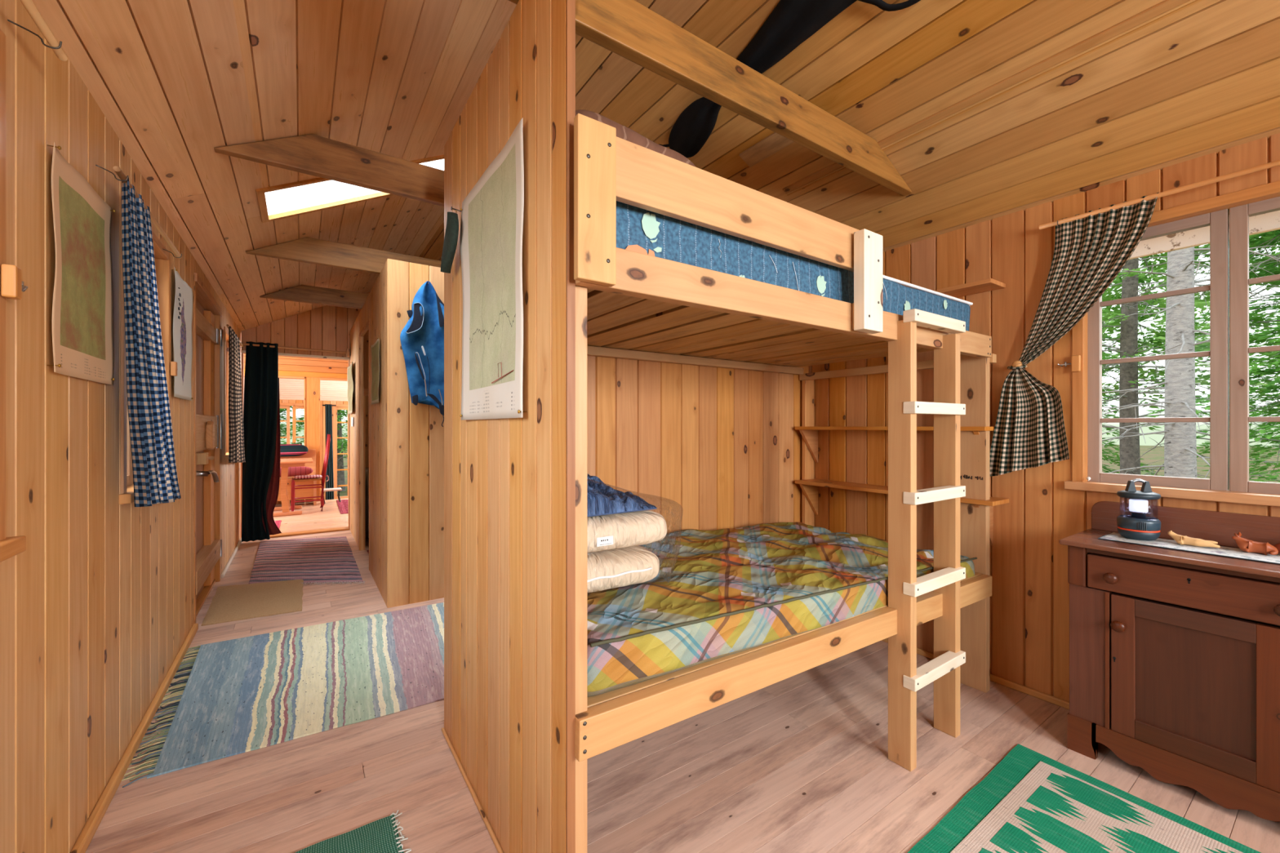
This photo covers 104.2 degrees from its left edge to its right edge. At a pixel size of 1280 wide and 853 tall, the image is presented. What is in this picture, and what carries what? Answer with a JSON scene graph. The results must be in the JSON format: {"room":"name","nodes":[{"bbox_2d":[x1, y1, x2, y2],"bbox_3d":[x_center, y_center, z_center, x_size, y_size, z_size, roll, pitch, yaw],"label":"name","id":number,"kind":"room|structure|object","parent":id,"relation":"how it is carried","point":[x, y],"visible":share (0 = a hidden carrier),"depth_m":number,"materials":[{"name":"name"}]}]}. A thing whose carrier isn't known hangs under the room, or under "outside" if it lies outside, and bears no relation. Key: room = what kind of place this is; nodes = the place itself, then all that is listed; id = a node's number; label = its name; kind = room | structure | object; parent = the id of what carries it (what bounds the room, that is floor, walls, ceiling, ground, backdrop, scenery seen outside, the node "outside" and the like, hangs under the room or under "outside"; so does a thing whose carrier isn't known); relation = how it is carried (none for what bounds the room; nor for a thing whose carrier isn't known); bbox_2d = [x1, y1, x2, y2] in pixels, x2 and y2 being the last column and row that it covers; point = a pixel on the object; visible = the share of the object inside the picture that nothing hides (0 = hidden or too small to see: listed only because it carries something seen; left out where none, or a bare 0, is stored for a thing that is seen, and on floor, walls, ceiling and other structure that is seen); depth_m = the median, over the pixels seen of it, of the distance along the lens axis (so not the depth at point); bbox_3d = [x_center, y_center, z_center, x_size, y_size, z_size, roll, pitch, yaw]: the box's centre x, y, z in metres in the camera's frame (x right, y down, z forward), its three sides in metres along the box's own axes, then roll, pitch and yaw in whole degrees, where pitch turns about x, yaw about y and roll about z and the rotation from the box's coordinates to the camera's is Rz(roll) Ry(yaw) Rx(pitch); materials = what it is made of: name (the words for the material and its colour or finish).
{"room":"cabin bunk bedroom","nodes":[
{"label":"cabin bunk bedroom","id":0,"kind":"room"},
{"bbox_2d":[0,0,240,852],"bbox_3d":[-1.809,0.098,1.641,0.100,2.205,8.650,0,0,-34],"label":"wall","id":1,"kind":"structure","parent":0,"point":[97,609],"depth_m":1.36,"materials":[{"name":"brown wood"}]},
{"bbox_2d":[0,28,26,562],"bbox_3d":[-1.048,-0.275,0.547,0.134,1.100,1.195,0,0,-34],"label":"window","id":2,"kind":"structure","parent":1,"relation":"in","point":[10,547],"depth_m":1.03,"materials":[{"name":"brown wood"}]},
{"bbox_2d":[0,263,27,299],"bbox_3d":[-1.327,-0.302,1.060,0.022,0.068,0.076,0,0,-34],"label":"toggle","id":3,"kind":"object","parent":2,"relation":"attached to","point":[12,286],"visible":1,"depth_m":1.03,"materials":[{"name":"brown wood"}]},
{"bbox_2d":[7,0,67,61],"bbox_3d":[-0.989,-0.856,0.600,0.079,0.035,1.305,0,0,-34],"label":"curtain rod","id":4,"kind":"object","parent":1,"relation":"attached to","point":[32,10],"visible":1,"depth_m":1.07,"materials":[{"name":"brown wood"}]},
{"bbox_2d":[46,142,115,385],"bbox_3d":[-1.584,-0.422,1.425,0.024,0.574,0.472,0,0,-34],"label":"map","id":5,"kind":"object","parent":1,"relation":"attached to","point":[82,324],"visible":1,"depth_m":1.40,"materials":[{"name":"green paper"}]},
{"bbox_2d":[70,623,198,852],"bbox_3d":[-0.970,1.180,0.519,0.022,0.040,5.850,0,0,-34],"label":"baseboard","id":6,"kind":"structure","parent":1,"relation":"attached to","point":[89,830],"depth_m":1.75,"materials":[{"name":"brown wood"}]},
{"bbox_2d":[95,164,182,258],"bbox_3d":[-1.878,-0.785,1.897,0.072,0.035,0.950,0,0,-34],"label":"curtain rod","id":7,"kind":"object","parent":1,"relation":"attached to","point":[117,169],"visible":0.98,"depth_m":1.88,"materials":[{"name":"brown wood"}]},
{"bbox_2d":[121,177,181,506],"bbox_3d":[-1.826,-0.238,1.882,0.060,1.109,0.733,0,0,-34],"label":"curtain","id":8,"kind":"object","parent":7,"relation":"hanging from","point":[155,479],"visible":1,"depth_m":1.71,"materials":[{"name":"fabric"}]},
{"bbox_2d":[119,191,177,505],"bbox_3d":[-2.066,-0.275,2.041,0.134,1.100,0.810,0,0,-34],"label":"window","id":9,"kind":"structure","parent":1,"relation":"in","point":[162,257],"depth_m":2.00,"materials":[{"name":"brown wood"}]},
{"bbox_2d":[172,266,192,400],"bbox_3d":[-2.392,-0.461,2.605,0.024,0.632,0.477,0,0,-34],"label":"poster","id":10,"kind":"object","parent":1,"relation":"attached to","point":[183,307],"visible":0.98,"depth_m":2.62,"materials":[{"name":"white paper"}]},
{"bbox_2d":[194,272,222,623],"bbox_3d":[-2.998,0.145,3.393,0.120,2.110,1.155,0,0,-34],"label":"trim","id":11,"kind":"structure","parent":1,"relation":"attached to","point":[202,295],"depth_m":3.70,"materials":[{"name":"brown wood"}]},
{"bbox_2d":[195,300,222,599],"bbox_3d":[-2.990,0.160,3.429,0.155,2.040,1.115,0,0,-34],"label":"door","id":12,"kind":"structure","parent":1,"relation":"in","point":[208,549],"depth_m":3.55,"materials":[{"name":"brown wood"}]},
{"bbox_2d":[223,326,229,459],"bbox_3d":[-3.644,-0.275,4.354,0.134,1.100,0.710,0,0,-34],"label":"window","id":13,"kind":"structure","parent":1,"relation":"in","point":[226,366],"depth_m":4.13,"materials":[{"name":"brown wood"}]},
{"bbox_2d":[220,537,241,577],"bbox_3d":[-3.750,1.184,4.590,0.018,0.032,1.590,0,0,-34],"label":"baseboard","id":14,"kind":"structure","parent":1,"relation":"attached to","point":[234,552],"depth_m":4.39,"materials":[{"name":"beige paint"}]},
{"bbox_2d":[226,324,244,347],"bbox_3d":[-3.521,-0.775,4.305,0.072,0.035,1.220,0,0,-34],"label":"curtain rod","id":15,"kind":"object","parent":1,"relation":"attached to","point":[227,325],"visible":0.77,"depth_m":4.53,"materials":[{"name":"brown wood"}]},
{"bbox_2d":[228,325,244,462],"bbox_3d":[-3.519,-0.216,4.347,0.051,1.132,1.241,0,0,-34],"label":"curtain","id":16,"kind":"object","parent":15,"relation":"hanging from","point":[236,433],"visible":1,"depth_m":4.11,"materials":[{"name":"fabric"}]},
{"bbox_2d":[244,376,347,401],"bbox_3d":[-5.506,-0.865,8.781,4.000,0.825,1.906,0,0,-34],"label":"window blinds","id":17,"kind":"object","parent":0,"point":[289,388],"depth_m":9.03,"materials":[{"name":"fabric"}]},
{"bbox_2d":[244,354,348,504],"bbox_3d":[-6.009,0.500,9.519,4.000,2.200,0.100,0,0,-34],"label":"wall","id":18,"kind":"structure","parent":0,"point":[322,424],"depth_m":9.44,"materials":[{"name":"orange wood"}]},
{"bbox_2d":[280,403,304,444],"bbox_3d":[-6.633,0.080,9.075,1.070,1.020,0.130,0,0,-34],"label":"window","id":19,"kind":"structure","parent":18,"relation":"in","point":[283,406],"depth_m":9.18,"materials":[{"name":"brown wood"}]},
{"bbox_2d":[322,404,336,499],"bbox_3d":[-5.875,0.540,9.411,0.220,1.920,0.053,0,0,-34],"label":"curtain","id":20,"kind":"object","parent":18,"relation":"hanging from","point":[328,407],"visible":0.71,"depth_m":9.41,"materials":[{"name":"black fabric"}]},
{"bbox_2d":[331,404,348,499],"bbox_3d":[-5.493,0.595,9.853,1.070,2.050,0.130,0,0,-34],"label":"door","id":21,"kind":"structure","parent":18,"relation":"in","point":[339,406],"depth_m":9.60,"materials":[{"name":"brown wood"}]},
{"bbox_2d":[240,291,370,537],"bbox_3d":[-2.898,-0.281,6.182,3.220,2.961,0.080,0,0,-34],"label":"wall","id":22,"kind":"structure","parent":0,"point":[326,327],"depth_m":5.64,"materials":[{"name":"orange wood"}]},
{"bbox_2d":[240,350,349,359],"bbox_3d":[-3.785,-0.787,5.508,0.985,0.025,0.023,0,0,-34],"label":"trim","id":23,"kind":"structure","parent":22,"relation":"attached to","point":[242,351],"depth_m":5.56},
{"bbox_2d":[269,526,349,537],"bbox_3d":[-3.811,1.191,5.547,0.985,0.018,0.140,0,0,-34],"label":"trim","id":24,"kind":"structure","parent":22,"relation":"attached to","point":[346,528],"depth_m":5.59,"materials":[{"name":"brown wood"}]},
{"bbox_2d":[273,497,348,533],"bbox_3d":[-4.290,1.400,6.999,4.000,0.400,2.840,0,0,-34],"label":"floor","id":25,"kind":"structure","parent":0,"point":[312,517],"depth_m":6.48,"materials":[{"name":"wood"}]},
{"bbox_2d":[273,457,313,516],"bbox_3d":[-5.117,0.833,6.787,1.095,0.735,0.740,0,0,-34],"label":"dining table","id":26,"kind":"object","parent":25,"relation":"on","point":[285,464],"visible":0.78,"depth_m":6.69,"materials":[{"name":"orange wood"}]},
{"bbox_2d":[276,448,316,505],"bbox_3d":[-5.614,0.780,7.343,1.400,0.840,0.420,0,0,-34],"label":"window bench","id":27,"kind":"object","parent":25,"relation":"on","point":[311,453],"visible":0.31,"depth_m":7.55,"materials":[{"name":"orange wood"}]},
{"bbox_2d":[280,444,307,457],"bbox_3d":[-5.446,0.365,7.585,0.648,0.190,0.110,0,0,-34],"label":"plaid pillow","id":28,"kind":"object","parent":27,"relation":"on","point":[286,450],"visible":0.59,"depth_m":7.62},
{"bbox_2d":[280,466,312,476],"bbox_3d":[-5.321,0.675,7.410,0.758,0.150,0.160,0,0,-34],"label":"bench cushion","id":29,"kind":"object","parent":27,"relation":"on","point":[292,471],"visible":0.38,"depth_m":7.46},
{"bbox_2d":[290,434,330,511],"bbox_3d":[-4.721,0.658,7.141,0.466,1.088,0.404,0,0,-34],"label":"chair","id":30,"kind":"object","parent":25,"relation":"on","point":[328,439],"visible":0.98,"depth_m":7.06,"materials":[{"name":"red paint"}]},
{"bbox_2d":[349,260,386,606],"bbox_3d":[-2.519,0.045,4.562,0.030,2.310,3.024,0,0,-34],"label":"wall","id":31,"kind":"structure","parent":0,"point":[375,307],"depth_m":3.88,"materials":[{"name":"brown wood"}]},
{"bbox_2d":[245,236,441,274],"bbox_3d":[-1.407,-1.194,3.946,2.699,0.165,0.045,0,0,-34],"label":"ceiling beam","id":32,"kind":"structure","parent":31,"relation":"on","point":[305,250],"depth_m":3.44,"materials":[{"name":"wood"}]},
{"bbox_2d":[346,348,350,357],"bbox_3d":[-3.356,-0.845,5.718,0.031,0.090,0.110,0,0,-34],"label":"rod bracket","id":33,"kind":"object","parent":31,"relation":"attached to","point":[348,350],"visible":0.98,"depth_m":5.68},
{"bbox_2d":[241,342,346,353],"bbox_3d":[-3.733,-0.849,5.424,0.955,0.034,0.022,0,0,-34],"label":"curtain rod","id":34,"kind":"object","parent":33,"relation":"attached to","point":[243,344],"visible":0.79,"depth_m":5.43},
{"bbox_2d":[241,341,281,542],"bbox_3d":[-3.972,0.151,5.232,0.337,2.073,0.101,0,0,-36],"label":"curtain","id":35,"kind":"object","parent":34,"relation":"hanging from","point":[261,405],"visible":0.99,"depth_m":5.23,"materials":[{"name":"fabric"}]},
{"bbox_2d":[346,361,353,413],"bbox_3d":[-3.177,-0.410,5.449,0.032,0.540,0.623,0,0,-34],"label":"map","id":36,"kind":"object","parent":31,"relation":"attached to","point":[349,369],"visible":1,"depth_m":5.54,"materials":[{"name":"beige paper"}]},
{"bbox_2d":[359,318,369,570],"bbox_3d":[-2.485,0.150,4.491,0.020,2.100,0.840,0,0,-34],"label":"door frame","id":37,"kind":"structure","parent":31,"relation":"in","point":[367,323],"depth_m":4.81,"materials":[{"name":"brown wood"}]},
{"bbox_2d":[369,337,379,404],"bbox_3d":[-1.964,-0.401,3.692,0.024,0.461,0.455,0,0,-34],"label":"map","id":38,"kind":"object","parent":31,"relation":"attached to","point":[375,348],"visible":1,"depth_m":3.73,"materials":[{"name":"green paper"}]},
{"bbox_2d":[386,258,444,608],"bbox_3d":[-0.754,0.045,3.922,2.225,2.310,0.020,0,0,-34],"label":"wall","id":39,"kind":"structure","parent":0,"point":[415,433],"depth_m":3.37,"materials":[{"name":"brown wood"}]},
{"bbox_2d":[441,0,566,852],"bbox_3d":[-0.465,0.045,1.523,0.032,2.310,1.100,0,0,-34],"label":"wall","id":40,"kind":"structure","parent":0,"point":[505,479],"depth_m":1.30,"materials":[{"name":"brown wood"}]},
{"bbox_2d":[440,206,461,273],"bbox_3d":[-0.648,-0.652,1.729,0.058,0.204,0.177,0,0,-34],"label":"cap","id":41,"kind":"object","parent":40,"relation":"hanging from","point":[451,239],"visible":0.99,"depth_m":1.69,"materials":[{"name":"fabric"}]},
{"bbox_2d":[459,117,527,420],"bbox_3d":[-0.447,-0.395,1.468,0.024,0.746,0.568,0,0,-34],"label":"map","id":42,"kind":"object","parent":40,"relation":"attached to","point":[491,223],"visible":1,"depth_m":1.43,"materials":[{"name":"beige paper"}]},
{"bbox_2d":[566,0,575,852],"bbox_3d":[-0.450,0.045,1.524,0.034,2.310,1.094,0,0,-34],"label":"trim","id":43,"kind":"structure","parent":40,"relation":"attached to","point":[571,4],"depth_m":1.07,"materials":[{"name":"wood"}]},
{"bbox_2d":[31,0,1279,331],"bbox_3d":[-0.420,-1.375,2.558,3.436,0.881,8.800,0,0,-34],"label":"ceiling","id":44,"kind":"structure","parent":0,"point":[1201,79],"depth_m":1.91,"materials":[{"name":"wood"}]},
{"bbox_2d":[259,284,368,309],"bbox_3d":[-2.151,-1.187,5.036,2.699,0.150,0.045,0,0,-34],"label":"ceiling beam","id":45,"kind":"structure","parent":44,"relation":"attached to","point":[301,293],"depth_m":4.51,"materials":[{"name":"wood"}]},
{"bbox_2d":[213,133,444,206],"bbox_3d":[-0.601,-1.196,2.765,2.695,0.165,0.045,0,0,-34],"label":"ceiling beam","id":46,"kind":"structure","parent":44,"relation":"attached to","point":[312,154],"depth_m":2.25,"materials":[{"name":"wood"}]},
{"bbox_2d":[255,155,444,222],"bbox_3d":[-1.590,-1.462,2.934,1.108,0.609,0.456,0,0,-34],"label":"window","id":47,"kind":"structure","parent":44,"relation":"attached to","point":[327,200],"depth_m":2.92,"materials":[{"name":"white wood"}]},
{"bbox_2d":[508,0,911,195],"bbox_3d":[0.174,-1.188,1.629,2.695,0.150,0.045,0,0,-34],"label":"ceiling beam","id":48,"kind":"structure","parent":44,"relation":"attached to","point":[629,29],"depth_m":1.68,"materials":[{"name":"wood"}]},
{"bbox_2d":[738,132,794,167],"bbox_3d":[0.663,-1.359,2.359,0.085,0.048,0.450,0,0,-34],"label":"board","id":49,"kind":"object","parent":44,"relation":"attached to","point":[775,142],"visible":0.64,"depth_m":2.43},
{"bbox_2d":[658,0,919,157],"bbox_3d":[0.466,-1.494,2.042,0.331,0.174,1.368,0,0,-34],"label":"ceiling fan","id":50,"kind":"object","parent":44,"relation":"hanging from","point":[790,23],"visible":0.73,"depth_m":1.92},
{"bbox_2d":[782,0,1202,195],"bbox_3d":[1.436,-1.244,1.676,0.049,0.028,2.350,0,0,-34],"label":"trim","id":51,"kind":"structure","parent":44,"relation":"attached to","point":[1166,8],"depth_m":1.76,"materials":[{"name":"wood"}]},
{"bbox_2d":[84,529,1279,852],"bbox_3d":[-0.448,1.215,2.521,3.600,0.030,8.770,0,0,-34],"label":"floor","id":52,"kind":"structure","parent":0,"point":[800,762],"depth_m":1.68,"materials":[{"name":"wood"}]},
{"bbox_2d":[201,579,303,626],"bbox_3d":[-2.667,1.191,3.471,0.541,0.017,0.918,0,0,-34],"label":"door mat","id":53,"kind":"object","parent":52,"relation":"on","point":[229,603],"visible":1,"depth_m":3.38,"materials":[{"name":"fabric"}]},
{"bbox_2d":[121,602,444,787],"bbox_3d":[-1.347,1.192,2.629,1.823,0.013,1.338,0,0,-34],"label":"rag rug","id":54,"kind":"object","parent":52,"relation":"on","point":[243,695],"visible":0.79,"depth_m":2.29,"materials":[{"name":"fabric"}]},
{"bbox_2d":[248,536,364,585],"bbox_3d":[-3.021,1.193,4.502,0.778,0.013,2.233,0,0,-34],"label":"rag rug","id":55,"kind":"object","parent":52,"relation":"on","point":[325,560],"visible":1,"depth_m":4.35,"materials":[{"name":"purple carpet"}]},
{"bbox_2d":[295,809,411,852],"bbox_3d":[-0.780,1.193,1.043,0.635,0.012,0.809,0,0,-34],"label":"woven mat","id":56,"kind":"object","parent":52,"relation":"on","point":[380,836],"visible":1,"depth_m":1.43,"materials":[{"name":"green"}]},
{"bbox_2d":[363,389,368,550],"bbox_3d":[-2.530,0.420,4.956,0.394,1.560,0.040,0,0,-34],"label":"stud","id":57,"kind":"object","parent":52,"relation":"on","point":[366,392],"visible":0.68,"depth_m":4.83,"materials":[{"name":"orange wood"}]},
{"bbox_2d":[573,113,996,852],"bbox_3d":[0.472,0.276,2.087,2.187,1.848,1.135,0,0,-34],"label":"bunk bed","id":58,"kind":"object","parent":52,"relation":"on","point":[633,305],"visible":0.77,"depth_m":1.43,"materials":[{"name":"brown wood"}]},
{"bbox_2d":[586,521,977,697],"bbox_3d":[0.416,0.591,2.078,1.970,0.251,1.000,0,0,-34],"label":"mattress","id":59,"kind":"object","parent":58,"relation":"on","point":[714,594],"visible":0.75,"depth_m":1.56,"materials":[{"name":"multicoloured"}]},
{"bbox_2d":[586,545,659,593],"bbox_3d":[-0.215,0.428,1.628,0.395,0.118,0.512,0,0,-34],"label":"comforter","id":60,"kind":"object","parent":59,"relation":"on","point":[608,569],"visible":0.34,"depth_m":1.45,"materials":[{"name":"white fabric"}]},
{"bbox_2d":[586,510,666,552],"bbox_3d":[-0.201,0.311,1.626,0.415,0.112,0.514,0,0,-34],"label":"comforter","id":61,"kind":"object","parent":60,"relation":"on","point":[624,530],"visible":0.32,"depth_m":1.44,"materials":[{"name":"beige fabric"}]},
{"bbox_2d":[586,473,657,516],"bbox_3d":[-0.210,0.178,1.594,0.366,0.150,0.400,0,0,-34],"label":"sleeping bag","id":62,"kind":"object","parent":61,"relation":"on","point":[602,499],"visible":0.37,"depth_m":1.48,"materials":[{"name":"fabric"}]},
{"bbox_2d":[616,200,973,331],"bbox_3d":[0.401,-0.466,2.065,1.930,0.164,0.989,0,0,-34],"label":"mattress","id":63,"kind":"object","parent":58,"relation":"on","point":[638,229],"visible":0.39,"depth_m":1.42,"materials":[{"name":"blue"}]},
{"bbox_2d":[575,109,696,167],"bbox_3d":[-0.037,-0.685,1.385,0.470,0.253,0.264,0,0,-34],"label":"quilt","id":64,"kind":"object","parent":63,"relation":"on","point":[624,132],"visible":0.16,"depth_m":1.27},
{"bbox_2d":[625,244,654,256],"bbox_3d":[0.001,-0.417,1.196,0.094,0.035,0.001,0,0,-34],"label":"print","id":65,"kind":"object","parent":63,"relation":"attached to","point":[636,248],"depth_m":1.19},
{"bbox_2d":[641,212,662,252],"bbox_3d":[0.029,-0.475,1.214,0.060,0.094,0.001,0,0,-34],"label":"print","id":66,"kind":"object","parent":63,"relation":"attached to","point":[650,224],"depth_m":1.21},
{"bbox_2d":[816,275,826,296],"bbox_3d":[0.582,-0.440,1.592,0.055,0.086,0.001,0,0,-34],"label":"print","id":67,"kind":"object","parent":63,"relation":"attached to","point":[820,281],"depth_m":1.59},
{"bbox_2d":[888,308,965,771],"bbox_3d":[1.076,0.397,1.858,0.380,1.606,0.102,0,0,-34],"label":"ladder","id":68,"kind":"object","parent":52,"relation":"on","point":[904,678],"visible":0.98,"depth_m":1.78,"materials":[{"name":"brown wood"}]},
{"bbox_2d":[907,744,1260,852],"bbox_3d":[1.424,1.194,1.045,0.937,0.009,1.374,0,0,-34],"label":"patterned rug","id":69,"kind":"object","parent":52,"relation":"on","point":[1031,802],"visible":1,"depth_m":1.50,"materials":[{"name":"fabric"}]},
{"bbox_2d":[1058,501,1279,821],"bbox_3d":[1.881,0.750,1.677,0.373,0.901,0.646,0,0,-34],"label":"sideboard cabinet","id":70,"kind":"object","parent":52,"relation":"on","point":[1175,655],"visible":1,"depth_m":1.64,"materials":[{"name":"brown wood"}]},
{"bbox_2d":[1097,532,1279,564],"bbox_3d":[1.974,0.414,1.599,0.193,0.004,0.717,0,0,-34],"label":"table runner","id":71,"kind":"object","parent":70,"relation":"on","point":[1228,552],"visible":0.79,"depth_m":1.68,"materials":[{"name":"white"}]},
{"bbox_2d":[1116,478,1160,540],"bbox_3d":[1.835,0.302,1.833,0.117,0.220,0.116,0,0,-34],"label":"lantern","id":72,"kind":"object","parent":71,"relation":"on","point":[1136,526],"visible":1,"depth_m":1.81,"materials":[{"name":"black plastic"}]},
{"bbox_2d":[1167,530,1220,547],"bbox_3d":[1.913,0.391,1.721,0.043,0.044,0.122,0,0,-34],"label":"animal","id":73,"kind":"object","parent":71,"relation":"on","point":[1182,540],"visible":1,"depth_m":1.71},
{"bbox_2d":[1231,532,1278,555],"bbox_3d":[2.006,0.383,1.624,0.043,0.061,0.095,0,0,-34],"label":"deer","id":74,"kind":"object","parent":71,"relation":"on","point":[1244,544],"visible":1,"depth_m":1.62},
{"bbox_3d":[-2.506,0.850,5.644,0.980,0.700,1.050,0,0,-34],"label":"bed","id":75,"kind":"object","parent":52,"relation":"on","visible":0},
{"bbox_2d":[364,467,368,537],"bbox_3d":[-2.543,0.778,5.552,0.945,0.645,1.042,0,0,-34],"label":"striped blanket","id":76,"kind":"object","parent":75,"relation":"on","point":[366,469],"visible":0.17,"depth_m":5.20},
{"bbox_2d":[586,346,808,533],"bbox_3d":[0.174,0.045,2.588,2.195,2.310,0.020,0,0,-34],"label":"wall","id":77,"kind":"structure","parent":0,"point":[711,448],"depth_m":2.67,"materials":[{"name":"orange wood"}]},
{"bbox_2d":[801,379,813,526],"bbox_3d":[1.061,0.450,3.140,0.092,1.500,0.025,0,0,-34],"label":"trim","id":78,"kind":"structure","parent":77,"relation":"attached to","point":[807,386],"depth_m":3.12,"materials":[{"name":"orange wood"}]},
{"bbox_2d":[808,133,1279,702],"bbox_3d":[0.933,0.107,3.512,0.100,2.185,8.650,0,0,-34],"label":"wall","id":79,"kind":"structure","parent":0,"point":[1029,599],"depth_m":2.28,"materials":[{"name":"orange wood"}]},
{"bbox_2d":[795,426,995,462],"bbox_3d":[1.320,0.116,2.695,0.178,0.231,1.035,0,0,-34],"label":"wall shelf","id":80,"kind":"object","parent":79,"relation":"attached to","point":[810,434],"visible":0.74,"depth_m":2.87,"materials":[{"name":"orange wood"}]},
{"bbox_2d":[795,479,1008,546],"bbox_3d":[1.328,0.448,2.683,0.178,0.231,1.065,0,0,-34],"label":"wall shelf","id":81,"kind":"object","parent":79,"relation":"attached to","point":[809,487],"visible":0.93,"depth_m":2.79,"materials":[{"name":"orange wood"}]},
{"bbox_2d":[934,278,1005,299],"bbox_3d":[1.561,-0.546,2.360,0.158,0.231,0.240,0,0,-34],"label":"wall shelf","id":82,"kind":"object","parent":79,"relation":"attached to","point":[989,284],"visible":0.69,"depth_m":2.32,"materials":[{"name":"orange wood"}]},
{"bbox_2d":[881,637,1069,709],"bbox_3d":[2.196,1.185,1.558,0.016,0.030,3.900,0,0,-34],"label":"baseboard","id":83,"kind":"structure","parent":79,"relation":"attached to","point":[1032,692],"depth_m":2.24,"materials":[{"name":"brown wood"}]},
{"bbox_2d":[1039,159,1279,229],"bbox_3d":[2.095,-0.859,1.641,0.086,0.039,1.250,0,0,-34],"label":"curtain rod","id":84,"kind":"object","parent":79,"relation":"attached to","point":[1274,163],"visible":1,"depth_m":1.81,"materials":[{"name":"brown wood"}]},
{"bbox_2d":[990,192,1158,476],"bbox_3d":[1.779,-0.318,2.078,0.114,1.100,0.551,0,0,-34],"label":"curtain","id":85,"kind":"object","parent":84,"relation":"hanging from","point":[1091,251],"visible":1,"depth_m":2.10,"materials":[{"name":"fabric"}]},
{"bbox_2d":[990,368,1069,476],"bbox_3d":[1.690,-0.017,2.174,0.064,0.498,0.293,0,0,-37],"label":"drape","id":86,"kind":"object","parent":85,"relation":"hanging from","point":[1029,432],"depth_m":2.19,"materials":[{"name":"fabric"}]},
{"bbox_2d":[1018,192,1158,364],"bbox_3d":[1.803,-0.565,2.034,0.029,0.606,0.451,0,0,-33],"label":"drape","id":87,"kind":"object","parent":85,"relation":"hanging from","point":[1090,251],"depth_m":2.03,"materials":[{"name":"fabric"}]},
{"bbox_2d":[1063,180,1279,506],"bbox_3d":[2.099,-0.275,1.780,0.134,1.090,0.885,0,0,-34],"label":"window","id":88,"kind":"structure","parent":79,"relation":"in","point":[1227,215],"depth_m":1.80,"materials":[{"name":"brown wood"}]},
{"bbox_2d":[1057,355,1080,372],"bbox_3d":[1.810,-0.263,2.101,0.022,0.068,0.076,0,0,-34],"label":"toggle","id":89,"kind":"object","parent":88,"relation":"attached to","point":[1075,363],"visible":1,"depth_m":2.08,"materials":[{"name":"brown wood"}]},
{"bbox_3d":[2.056,-0.988,2.371,0.470,0.245,5.600,0,0,-34],"label":"eave","id":90,"kind":"object","parent":79,"relation":"attached to","visible":0},
{"bbox_2d":[1128,210,1279,259],"bbox_3d":[2.220,-0.845,2.482,0.025,0.110,5.400,0,0,-34],"label":"board","id":91,"kind":"object","parent":90,"relation":"attached to","point":[1270,221],"visible":0.02,"depth_m":2.18,"materials":[{"name":"white paint"}]},
{"bbox_3d":[-1.446,-0.965,3.404,0.019,0.034,0.060,0,0,-34],"label":"peg","id":92,"kind":"object","parent":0,"visible":0},
{"bbox_2d":[400,280,444,426],"bbox_3d":[-1.415,-0.491,3.383,0.383,0.988,0.081,0,0,-34],"label":"jacket","id":93,"kind":"object","parent":92,"relation":"hanging from","point":[422,338],"visible":0.88,"depth_m":3.36,"materials":[{"name":"blue"}]},
{"label":"outside","id":94,"kind":"structure","parent":0,"visible":0},
{"bbox_2d":[337,444,1279,496],"bbox_3d":[6.116,1.821,24.751,98.000,0.188,78.000,0,0,-34],"label":"ground","id":95,"kind":"structure","parent":94,"point":[1153,455],"depth_m":25.40,"materials":[{"name":"plant"}]},
{"bbox_2d":[280,408,304,444],"bbox_3d":[-9.501,-2.328,11.701,3.362,8.304,3.280,0,0,-37],"label":"spruce tree","id":96,"kind":"object","parent":95,"relation":"on","point":[281,409],"visible":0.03,"depth_m":12.40,"materials":[{"name":"green plant"}]},
{"bbox_2d":[280,180,347,491],"bbox_3d":[-8.452,-3.373,13.828,3.609,10.396,3.698,0,0,10],"label":"spruce tree","id":97,"kind":"object","parent":95,"relation":"on","point":[331,185],"visible":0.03,"depth_m":13.60,"materials":[{"name":"green plant"}]},
{"bbox_2d":[1102,279,1164,475],"bbox_3d":[8.902,-3.478,11.039,3.866,10.606,3.773,0,0,-34],"label":"spruce tree","id":98,"kind":"object","parent":95,"relation":"on","point":[1110,444],"visible":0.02,"depth_m":9.89,"materials":[{"name":"green plant"}]},
{"bbox_2d":[1102,250,1279,478],"bbox_3d":[7.935,-3.179,8.162,3.514,10.005,3.642,0,0,-31],"label":"spruce tree","id":99,"kind":"object","parent":95,"relation":"on","point":[1127,337],"visible":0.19,"depth_m":7.93,"materials":[{"name":"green plant"}]},
{"bbox_2d":[1102,245,1279,478],"bbox_3d":[5.469,-2.680,4.932,1.929,9.004,1.923,0,0,23],"label":"tree","id":100,"kind":"object","parent":95,"relation":"on","point":[1180,454],"visible":0.41,"depth_m":4.92,"materials":[{"name":"grey plant"}]},
{"bbox_2d":[1102,236,1279,482],"bbox_3d":[11.642,-4.973,10.022,4.217,13.596,4.370,0,0,11],"label":"spruce tree","id":101,"kind":"object","parent":95,"relation":"on","point":[1275,282],"visible":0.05,"depth_m":10.19,"materials":[{"name":"green plant"}]},
{"bbox_2d":[1137,235,1279,481],"bbox_3d":[11.245,-2.795,8.341,3.642,9.237,3.514,0,0,9],"label":"spruce tree","id":102,"kind":"object","parent":95,"relation":"on","point":[1269,264],"visible":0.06,"depth_m":8.66,"materials":[{"name":"green plant"}]},
{"bbox_2d":[1145,229,1279,481],"bbox_3d":[8.165,-2.679,5.755,3.362,9.006,3.280,0,0,35],"label":"spruce tree","id":103,"kind":"object","parent":95,"relation":"on","point":[1268,238],"visible":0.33,"depth_m":6.03,"materials":[{"name":"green plant"}]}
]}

